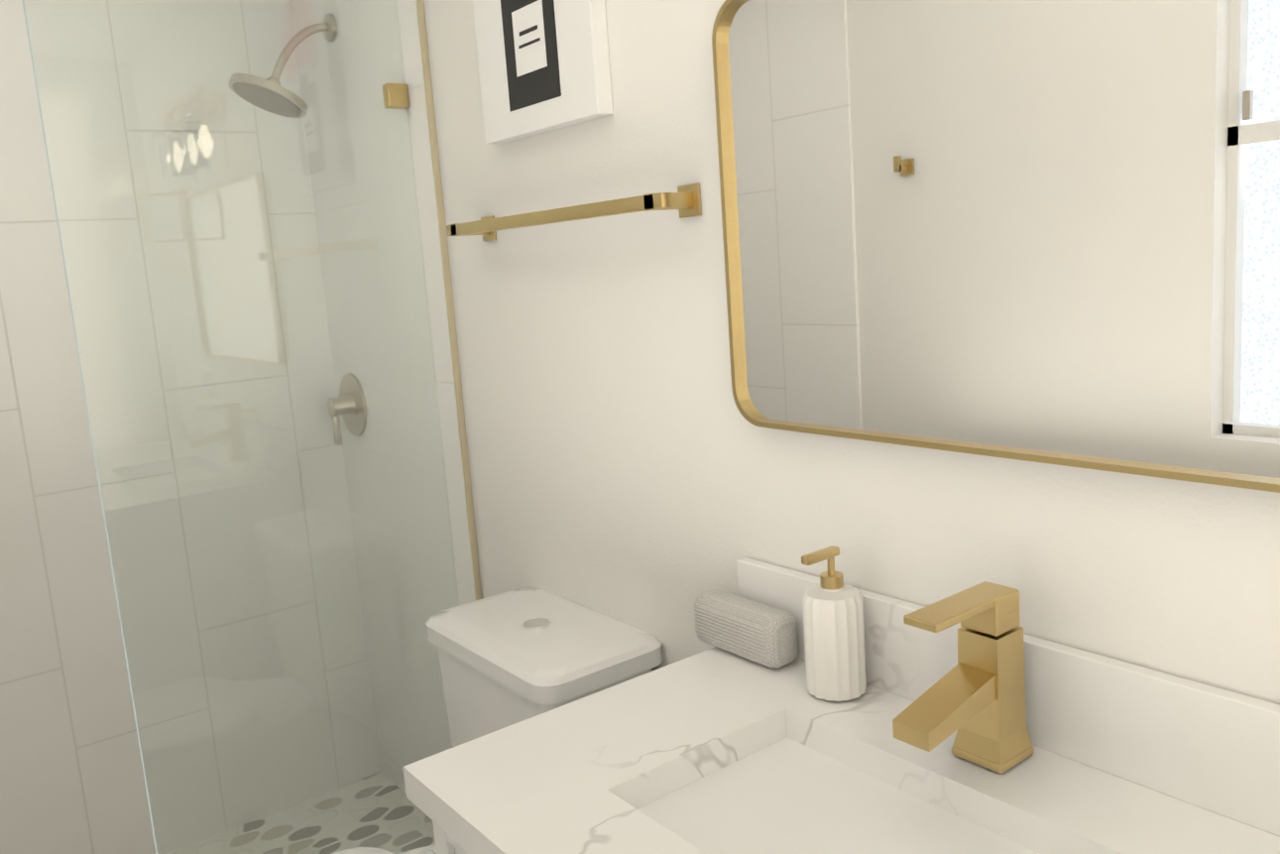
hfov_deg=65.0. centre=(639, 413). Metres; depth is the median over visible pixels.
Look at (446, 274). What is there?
trim
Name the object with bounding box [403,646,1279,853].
countertop
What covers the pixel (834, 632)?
soap dispenser
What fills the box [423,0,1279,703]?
wall
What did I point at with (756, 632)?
speaker
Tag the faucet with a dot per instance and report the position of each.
(975, 696)
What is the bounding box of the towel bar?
[446,183,701,240]
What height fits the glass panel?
2.230 m
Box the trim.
[415,0,482,600]
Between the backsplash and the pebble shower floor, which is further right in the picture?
the backsplash
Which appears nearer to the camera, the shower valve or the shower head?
the shower head
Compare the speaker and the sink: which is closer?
the sink
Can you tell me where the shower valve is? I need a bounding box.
[327,373,366,444]
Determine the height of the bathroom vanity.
0.860 m
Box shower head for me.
[228,13,337,118]
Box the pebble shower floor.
[167,771,435,853]
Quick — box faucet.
[892,581,1034,773]
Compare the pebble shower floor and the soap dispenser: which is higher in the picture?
the soap dispenser
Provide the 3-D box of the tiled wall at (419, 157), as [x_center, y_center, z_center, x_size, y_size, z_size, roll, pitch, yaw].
[-0.626,-0.072,2.521,0.012,2.440,0.733,-11,11,-36]
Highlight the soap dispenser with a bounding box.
[801,545,866,701]
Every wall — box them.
[0,0,380,853]
[290,0,475,793]
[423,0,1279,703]
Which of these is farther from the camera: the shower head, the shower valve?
the shower valve
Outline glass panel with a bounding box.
[22,0,459,853]
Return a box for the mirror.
[711,0,1279,492]
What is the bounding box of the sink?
[649,731,1049,853]
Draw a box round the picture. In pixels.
[472,0,613,144]
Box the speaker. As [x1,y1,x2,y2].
[694,588,797,668]
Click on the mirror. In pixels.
(1039, 230)
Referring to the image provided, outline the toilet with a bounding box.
[328,586,662,853]
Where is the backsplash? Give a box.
[736,557,1279,834]
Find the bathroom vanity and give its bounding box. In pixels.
[405,787,478,853]
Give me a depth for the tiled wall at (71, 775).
2.54 m
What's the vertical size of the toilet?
0.840 m
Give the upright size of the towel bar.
0.048 m

